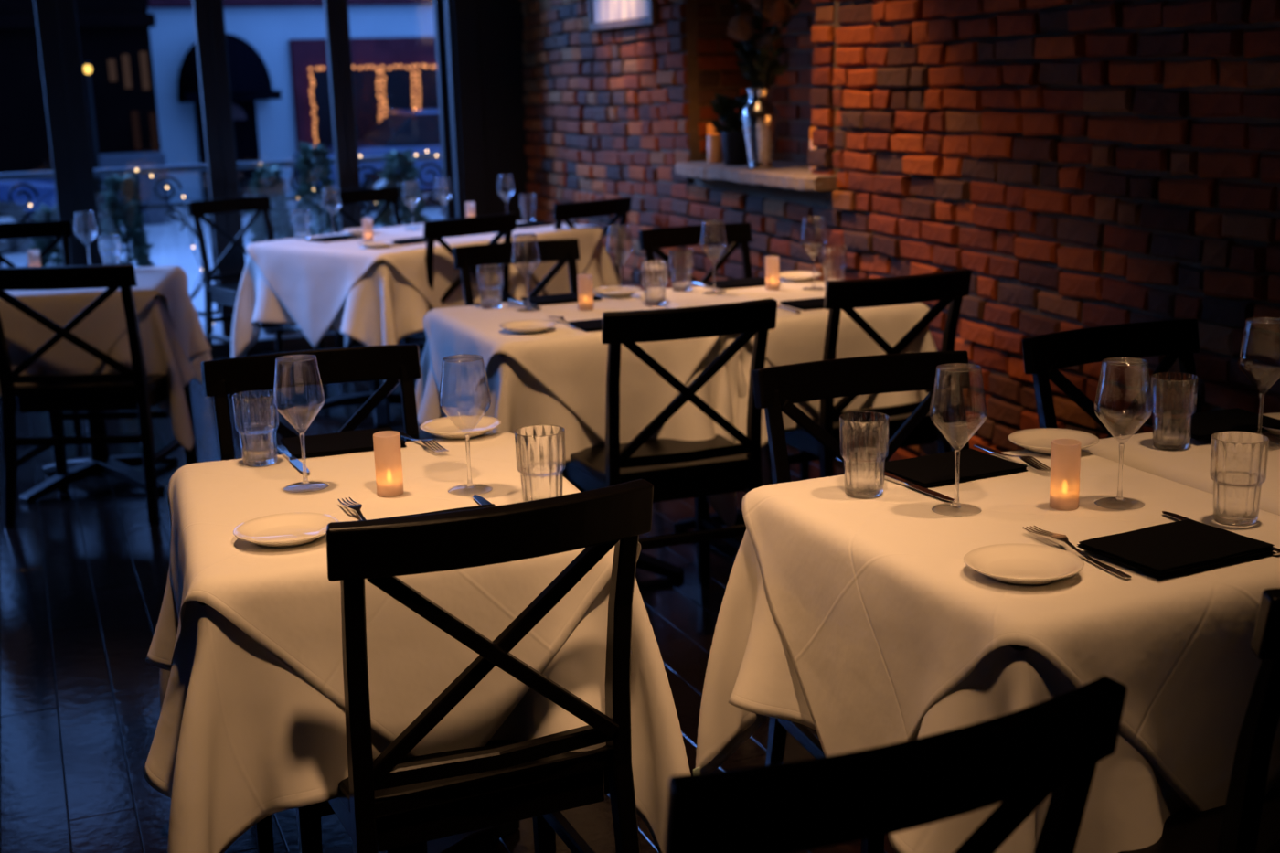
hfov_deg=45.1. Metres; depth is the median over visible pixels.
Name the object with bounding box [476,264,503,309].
tumbler
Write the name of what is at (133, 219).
conifer
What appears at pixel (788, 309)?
knife
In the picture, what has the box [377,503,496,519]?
napkin
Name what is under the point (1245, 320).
bowl
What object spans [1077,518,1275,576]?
napkin
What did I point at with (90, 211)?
wine glass
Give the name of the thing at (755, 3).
dried flower
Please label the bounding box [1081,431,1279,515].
cloth
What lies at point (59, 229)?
dining chair
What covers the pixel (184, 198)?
wire
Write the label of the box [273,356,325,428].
bowl
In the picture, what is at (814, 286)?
wine glass
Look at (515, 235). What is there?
bowl
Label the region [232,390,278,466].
tumbler
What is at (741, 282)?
napkin
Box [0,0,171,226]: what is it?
building
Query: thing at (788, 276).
plate
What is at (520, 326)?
plate
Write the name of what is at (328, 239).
napkin
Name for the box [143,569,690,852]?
tablecloth
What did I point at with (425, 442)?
fork
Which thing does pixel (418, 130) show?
car
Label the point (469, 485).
wine glass
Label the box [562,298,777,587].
dining chair
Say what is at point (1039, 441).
plate
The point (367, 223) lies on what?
candle
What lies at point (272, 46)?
building
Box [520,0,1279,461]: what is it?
wall
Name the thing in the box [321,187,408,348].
dining chair
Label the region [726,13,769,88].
dried flower
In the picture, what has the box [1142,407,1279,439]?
napkin
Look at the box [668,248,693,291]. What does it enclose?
tumbler
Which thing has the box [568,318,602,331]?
napkin
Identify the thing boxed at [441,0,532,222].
wall
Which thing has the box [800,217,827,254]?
bowl
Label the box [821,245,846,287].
tumbler
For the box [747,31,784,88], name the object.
dried flower
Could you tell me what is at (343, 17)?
window
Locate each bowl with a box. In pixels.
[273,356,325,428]
[438,354,490,435]
[511,234,540,275]
[605,224,633,264]
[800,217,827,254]
[928,363,987,450]
[1093,357,1152,444]
[1237,320,1279,393]
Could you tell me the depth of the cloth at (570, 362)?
4.12 m
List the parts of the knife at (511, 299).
handle, blade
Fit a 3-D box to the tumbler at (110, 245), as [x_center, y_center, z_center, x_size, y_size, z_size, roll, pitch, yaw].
[-2.021,-0.664,5.884,0.078,0.126,0.078,-12,16,-38]
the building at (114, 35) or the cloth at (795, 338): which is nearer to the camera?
the cloth at (795, 338)
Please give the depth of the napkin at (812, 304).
4.42 m
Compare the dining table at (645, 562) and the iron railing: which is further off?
the iron railing
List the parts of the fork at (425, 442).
handle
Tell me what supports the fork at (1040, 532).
on the cloth at (878, 611)
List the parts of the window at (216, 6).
rail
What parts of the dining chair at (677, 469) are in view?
leg, post, seat, rail, rail, leg, post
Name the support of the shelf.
attached to the wall at (1088, 163)
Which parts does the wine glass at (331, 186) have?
stem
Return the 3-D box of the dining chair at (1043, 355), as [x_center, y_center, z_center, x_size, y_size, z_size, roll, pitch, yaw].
[1.088,0.263,3.110,0.452,0.876,0.534,-7,14,-23]
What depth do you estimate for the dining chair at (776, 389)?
2.96 m
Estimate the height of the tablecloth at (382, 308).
0.559 m
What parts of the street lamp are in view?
globe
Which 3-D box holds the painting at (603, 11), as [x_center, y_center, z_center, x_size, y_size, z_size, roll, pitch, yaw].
[-0.091,-2.197,7.093,0.016,0.633,0.732,-7,14,-21]
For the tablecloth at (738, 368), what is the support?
on the dining table at (688, 523)
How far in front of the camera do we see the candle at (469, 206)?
7.29 m
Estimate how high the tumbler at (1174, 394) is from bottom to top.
0.126 m
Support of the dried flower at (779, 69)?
in the vase
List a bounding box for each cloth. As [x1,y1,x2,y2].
[0,265,192,374]
[167,432,640,757]
[245,231,490,347]
[373,221,603,294]
[423,294,722,445]
[629,278,929,415]
[741,448,1279,812]
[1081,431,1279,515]
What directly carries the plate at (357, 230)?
on the cloth at (313, 281)
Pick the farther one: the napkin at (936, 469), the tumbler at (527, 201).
the tumbler at (527, 201)
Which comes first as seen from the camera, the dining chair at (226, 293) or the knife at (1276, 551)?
the knife at (1276, 551)
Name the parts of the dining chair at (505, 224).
leg, post, rail, post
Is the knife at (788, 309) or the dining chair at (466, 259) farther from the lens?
the dining chair at (466, 259)
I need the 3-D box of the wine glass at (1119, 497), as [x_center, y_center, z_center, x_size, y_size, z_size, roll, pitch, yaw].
[0.727,0.010,2.324,0.085,0.221,0.085,-7,14,-21]
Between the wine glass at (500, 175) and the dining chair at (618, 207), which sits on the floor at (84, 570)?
the dining chair at (618, 207)
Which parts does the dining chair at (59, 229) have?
rail, post, leg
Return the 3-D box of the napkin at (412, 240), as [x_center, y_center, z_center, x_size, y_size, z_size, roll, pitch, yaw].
[-0.971,-0.790,6.559,0.213,0.010,0.155,-13,17,-41]
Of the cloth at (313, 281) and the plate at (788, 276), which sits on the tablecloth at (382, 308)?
the cloth at (313, 281)
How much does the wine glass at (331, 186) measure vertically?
0.221 m
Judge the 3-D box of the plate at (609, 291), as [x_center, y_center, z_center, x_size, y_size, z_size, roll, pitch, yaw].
[-0.073,-0.414,4.761,0.154,0.019,0.154,-7,14,-21]
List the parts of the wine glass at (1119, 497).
stem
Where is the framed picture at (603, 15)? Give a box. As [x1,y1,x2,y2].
[588,0,658,31]
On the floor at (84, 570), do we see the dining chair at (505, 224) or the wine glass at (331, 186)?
the dining chair at (505, 224)
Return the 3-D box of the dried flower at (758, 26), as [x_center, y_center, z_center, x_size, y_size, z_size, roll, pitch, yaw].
[0.476,-1.441,5.960,0.149,0.721,0.150,-7,14,-21]
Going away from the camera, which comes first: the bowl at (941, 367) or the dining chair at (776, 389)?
the bowl at (941, 367)
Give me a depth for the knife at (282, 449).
2.77 m
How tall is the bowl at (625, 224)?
0.127 m
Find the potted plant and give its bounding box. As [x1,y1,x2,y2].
[710,91,748,165]
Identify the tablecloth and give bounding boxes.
[0,294,212,451]
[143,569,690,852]
[231,256,480,395]
[362,237,619,343]
[415,337,736,526]
[693,528,1279,852]
[721,325,938,493]
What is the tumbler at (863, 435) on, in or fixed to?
on the cloth at (878, 611)
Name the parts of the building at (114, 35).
cornice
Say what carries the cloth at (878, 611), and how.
on the tablecloth at (751, 677)
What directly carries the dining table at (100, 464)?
on the floor at (84, 570)
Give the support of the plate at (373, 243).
on the cloth at (313, 281)
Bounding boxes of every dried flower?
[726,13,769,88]
[729,0,757,88]
[729,12,757,88]
[746,0,771,65]
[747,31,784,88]
[748,0,781,88]
[752,0,794,88]
[755,0,799,87]
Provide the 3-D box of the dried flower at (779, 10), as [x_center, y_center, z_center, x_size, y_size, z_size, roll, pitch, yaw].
[0.500,-1.337,5.858,0.125,0.561,0.262,-5,13,-16]
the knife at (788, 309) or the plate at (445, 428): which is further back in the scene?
the knife at (788, 309)
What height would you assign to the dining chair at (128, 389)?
0.876 m
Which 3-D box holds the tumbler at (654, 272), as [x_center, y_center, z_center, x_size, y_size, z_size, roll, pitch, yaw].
[0.044,-0.419,4.526,0.078,0.126,0.078,-2,13,-1]
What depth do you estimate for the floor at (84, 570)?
4.02 m
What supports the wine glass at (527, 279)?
on the cloth at (570, 362)
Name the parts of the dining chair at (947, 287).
post, seat, rail, rail, post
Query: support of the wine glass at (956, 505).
on the cloth at (878, 611)
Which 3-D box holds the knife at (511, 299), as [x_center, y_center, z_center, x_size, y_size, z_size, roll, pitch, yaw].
[-0.344,-0.367,4.614,0.017,0.008,0.233,-8,14,-27]
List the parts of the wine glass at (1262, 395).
stem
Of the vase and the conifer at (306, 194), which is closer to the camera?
the vase
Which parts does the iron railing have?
rail, rail, rail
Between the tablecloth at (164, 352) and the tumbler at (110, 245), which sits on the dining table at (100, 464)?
the tablecloth at (164, 352)
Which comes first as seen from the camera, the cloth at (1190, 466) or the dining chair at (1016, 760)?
the dining chair at (1016, 760)
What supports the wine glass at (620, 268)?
on the cloth at (570, 362)
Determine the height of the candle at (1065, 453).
0.101 m
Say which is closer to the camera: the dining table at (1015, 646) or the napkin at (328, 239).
the dining table at (1015, 646)
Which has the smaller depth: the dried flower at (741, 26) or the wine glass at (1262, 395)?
the wine glass at (1262, 395)
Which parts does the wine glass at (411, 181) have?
stem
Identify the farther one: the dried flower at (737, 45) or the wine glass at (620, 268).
the dried flower at (737, 45)
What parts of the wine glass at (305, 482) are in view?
stem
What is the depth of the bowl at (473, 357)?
2.50 m
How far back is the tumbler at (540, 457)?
2.38 m
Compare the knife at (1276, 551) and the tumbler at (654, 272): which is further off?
the tumbler at (654, 272)
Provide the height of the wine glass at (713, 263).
0.221 m
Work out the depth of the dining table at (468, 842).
2.80 m
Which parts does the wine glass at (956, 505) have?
stem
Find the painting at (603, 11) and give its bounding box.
[592,0,650,22]
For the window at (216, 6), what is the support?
in the wall at (484, 38)
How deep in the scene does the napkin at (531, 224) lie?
7.11 m
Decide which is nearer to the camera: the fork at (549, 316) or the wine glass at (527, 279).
the fork at (549, 316)
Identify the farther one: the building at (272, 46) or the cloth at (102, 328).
the building at (272, 46)
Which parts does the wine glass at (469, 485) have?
stem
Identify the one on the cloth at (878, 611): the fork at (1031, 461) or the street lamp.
the fork at (1031, 461)
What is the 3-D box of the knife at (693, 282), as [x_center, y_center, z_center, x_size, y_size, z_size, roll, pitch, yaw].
[0.211,-0.448,4.895,0.017,0.008,0.233,-8,14,-27]
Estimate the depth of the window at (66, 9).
8.09 m
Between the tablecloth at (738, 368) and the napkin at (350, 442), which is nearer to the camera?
the napkin at (350, 442)
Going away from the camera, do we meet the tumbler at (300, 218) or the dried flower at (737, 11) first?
the dried flower at (737, 11)
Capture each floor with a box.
[0,336,896,852]
[199,318,336,342]
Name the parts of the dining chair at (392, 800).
leg, post, seat, rail, rail, leg, post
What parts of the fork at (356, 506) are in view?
handle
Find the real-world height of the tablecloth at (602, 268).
0.559 m
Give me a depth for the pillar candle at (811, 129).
5.78 m
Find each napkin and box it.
[279,426,406,458]
[306,234,362,242]
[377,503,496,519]
[392,236,437,245]
[516,221,554,228]
[521,292,602,305]
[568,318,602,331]
[701,277,781,289]
[779,297,825,310]
[885,448,1027,488]
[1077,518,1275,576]
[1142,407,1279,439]
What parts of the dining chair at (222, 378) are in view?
post, leg, rail, post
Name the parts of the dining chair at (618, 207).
post, rail, post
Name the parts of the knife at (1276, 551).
blade, handle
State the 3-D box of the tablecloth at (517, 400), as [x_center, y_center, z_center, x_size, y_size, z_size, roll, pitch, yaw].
[-0.240,-0.035,4.449,0.754,0.559,0.948,-7,14,-21]
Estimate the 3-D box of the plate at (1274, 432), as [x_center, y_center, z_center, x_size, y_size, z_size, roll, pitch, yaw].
[1.173,0.001,2.763,0.154,0.019,0.154,-7,14,-21]
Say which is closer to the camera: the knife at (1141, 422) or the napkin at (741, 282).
the knife at (1141, 422)
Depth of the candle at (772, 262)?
4.76 m
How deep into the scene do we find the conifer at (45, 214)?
8.66 m
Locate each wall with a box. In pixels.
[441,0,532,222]
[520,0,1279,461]
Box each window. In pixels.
[33,0,84,265]
[54,0,234,354]
[208,0,358,351]
[336,0,454,228]
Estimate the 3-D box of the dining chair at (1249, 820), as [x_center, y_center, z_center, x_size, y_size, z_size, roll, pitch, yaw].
[0.798,0.532,1.962,0.452,0.876,0.534,-6,13,-18]
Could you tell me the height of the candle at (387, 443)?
0.101 m
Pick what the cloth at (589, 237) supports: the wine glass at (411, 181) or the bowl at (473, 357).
the wine glass at (411, 181)
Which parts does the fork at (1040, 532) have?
handle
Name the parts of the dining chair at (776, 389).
post, rail, leg, post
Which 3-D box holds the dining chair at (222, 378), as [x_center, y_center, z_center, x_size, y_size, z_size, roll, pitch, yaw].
[-0.601,0.316,3.104,0.452,0.876,0.534,-6,13,-17]
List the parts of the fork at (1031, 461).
handle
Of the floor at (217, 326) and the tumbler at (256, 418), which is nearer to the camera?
the tumbler at (256, 418)
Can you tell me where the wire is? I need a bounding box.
[31,152,437,318]
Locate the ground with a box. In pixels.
[0,192,445,318]
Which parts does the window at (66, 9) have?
rail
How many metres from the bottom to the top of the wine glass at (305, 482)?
0.221 m
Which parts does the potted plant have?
pot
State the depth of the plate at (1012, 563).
2.05 m
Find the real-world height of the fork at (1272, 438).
0.015 m
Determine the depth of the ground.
15.60 m
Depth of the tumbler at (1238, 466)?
2.20 m
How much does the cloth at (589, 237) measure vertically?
0.421 m
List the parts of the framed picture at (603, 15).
frame, frame, frame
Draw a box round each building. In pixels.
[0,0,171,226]
[146,0,438,203]
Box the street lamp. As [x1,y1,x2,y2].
[83,61,106,232]
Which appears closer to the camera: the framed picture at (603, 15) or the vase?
the vase
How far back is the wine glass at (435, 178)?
7.24 m
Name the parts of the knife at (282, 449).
handle, blade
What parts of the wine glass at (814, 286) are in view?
stem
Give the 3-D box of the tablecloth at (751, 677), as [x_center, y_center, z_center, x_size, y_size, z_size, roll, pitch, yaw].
[0.573,0.416,2.349,0.754,0.559,0.948,-7,14,-21]
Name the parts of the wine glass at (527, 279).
stem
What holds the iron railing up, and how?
on the floor at (217, 326)
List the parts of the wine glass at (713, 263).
stem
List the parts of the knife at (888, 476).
handle, blade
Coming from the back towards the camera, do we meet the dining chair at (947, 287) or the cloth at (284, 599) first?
the dining chair at (947, 287)
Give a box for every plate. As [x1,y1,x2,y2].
[233,512,339,547]
[341,227,375,234]
[357,240,394,247]
[420,415,501,438]
[499,320,556,333]
[592,286,640,297]
[778,271,821,281]
[963,543,1084,585]
[1007,427,1098,454]
[1261,412,1279,436]
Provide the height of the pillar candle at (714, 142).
0.169 m
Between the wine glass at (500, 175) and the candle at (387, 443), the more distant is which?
the wine glass at (500, 175)
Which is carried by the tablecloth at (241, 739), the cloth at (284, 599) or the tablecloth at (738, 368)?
the cloth at (284, 599)
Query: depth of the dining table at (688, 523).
4.85 m
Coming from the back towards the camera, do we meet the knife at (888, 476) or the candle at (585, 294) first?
the candle at (585, 294)
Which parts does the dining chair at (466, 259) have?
post, rail, post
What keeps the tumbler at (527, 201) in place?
on the cloth at (589, 237)
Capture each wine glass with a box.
[74,211,97,265]
[273,354,328,492]
[321,186,341,235]
[402,181,420,230]
[434,178,452,219]
[438,354,492,495]
[497,174,514,213]
[511,234,540,311]
[605,224,633,298]
[699,220,726,294]
[800,216,827,290]
[928,362,987,516]
[1093,356,1152,510]
[1237,317,1279,450]
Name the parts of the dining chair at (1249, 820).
seat, post, rail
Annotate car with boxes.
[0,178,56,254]
[291,107,443,211]
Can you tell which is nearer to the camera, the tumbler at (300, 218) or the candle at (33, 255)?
the candle at (33, 255)
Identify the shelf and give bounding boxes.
[675,160,839,191]
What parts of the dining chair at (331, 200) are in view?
post, rail, post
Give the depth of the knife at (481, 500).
2.46 m
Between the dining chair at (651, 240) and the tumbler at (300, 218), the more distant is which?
the tumbler at (300, 218)
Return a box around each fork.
[337,497,366,520]
[396,430,448,453]
[547,315,581,330]
[973,444,1050,472]
[1022,525,1131,579]
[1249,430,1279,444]
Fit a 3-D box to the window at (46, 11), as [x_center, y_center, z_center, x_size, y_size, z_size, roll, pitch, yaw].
[-3.342,-1.629,7.811,0.820,2.750,0.070,-7,14,-21]
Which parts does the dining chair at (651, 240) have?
post, rail, post, leg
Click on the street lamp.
(87, 69)
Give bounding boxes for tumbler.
[97,234,120,264]
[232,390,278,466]
[291,209,309,239]
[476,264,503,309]
[514,425,565,501]
[519,193,535,221]
[640,260,667,306]
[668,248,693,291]
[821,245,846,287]
[839,411,889,498]
[1150,372,1198,450]
[1209,430,1269,526]
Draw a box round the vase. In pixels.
[741,87,779,169]
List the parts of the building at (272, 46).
door, cornice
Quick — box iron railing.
[0,152,444,316]
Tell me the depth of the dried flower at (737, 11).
6.03 m
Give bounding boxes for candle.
[26,249,41,266]
[362,217,373,241]
[373,430,403,497]
[465,202,475,216]
[576,274,593,310]
[706,123,722,163]
[765,256,779,290]
[809,127,816,171]
[1049,438,1081,510]
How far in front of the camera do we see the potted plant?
6.33 m
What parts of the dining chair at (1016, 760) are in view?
post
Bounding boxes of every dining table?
[19,294,178,503]
[197,600,519,852]
[298,260,401,428]
[498,353,683,580]
[673,333,772,565]
[1008,644,1029,650]
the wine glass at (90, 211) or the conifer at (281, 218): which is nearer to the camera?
the wine glass at (90, 211)
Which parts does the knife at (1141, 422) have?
handle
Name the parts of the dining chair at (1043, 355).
post, rail, post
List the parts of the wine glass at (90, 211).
stem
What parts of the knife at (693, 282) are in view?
handle, blade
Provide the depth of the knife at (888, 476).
2.46 m
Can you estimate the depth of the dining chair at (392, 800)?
2.10 m
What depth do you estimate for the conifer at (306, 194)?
9.16 m
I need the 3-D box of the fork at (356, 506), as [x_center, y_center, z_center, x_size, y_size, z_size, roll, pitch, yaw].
[-0.429,0.138,2.376,0.023,0.015,0.234,-7,14,-23]
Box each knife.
[277,444,309,473]
[472,494,490,505]
[508,298,541,308]
[692,280,725,289]
[777,304,800,313]
[884,471,953,501]
[1140,421,1211,440]
[1162,511,1279,554]
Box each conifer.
[25,203,63,266]
[99,171,156,266]
[246,160,297,333]
[292,141,340,330]
[373,149,431,227]
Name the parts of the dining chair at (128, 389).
post, leg, rail, rail, seat, post, leg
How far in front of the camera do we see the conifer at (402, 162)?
9.40 m
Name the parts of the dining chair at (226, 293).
post, seat, rail, rail, leg, post, leg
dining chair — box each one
[0,220,82,436]
[0,263,198,527]
[186,195,324,359]
[200,343,421,852]
[295,479,653,852]
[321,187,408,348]
[380,212,517,415]
[452,238,580,306]
[552,196,631,286]
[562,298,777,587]
[638,222,809,479]
[663,675,1127,852]
[752,350,970,852]
[765,268,971,478]
[1022,319,1202,438]
[1118,587,1279,852]
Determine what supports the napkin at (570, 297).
on the cloth at (570, 362)
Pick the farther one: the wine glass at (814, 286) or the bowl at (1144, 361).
the wine glass at (814, 286)

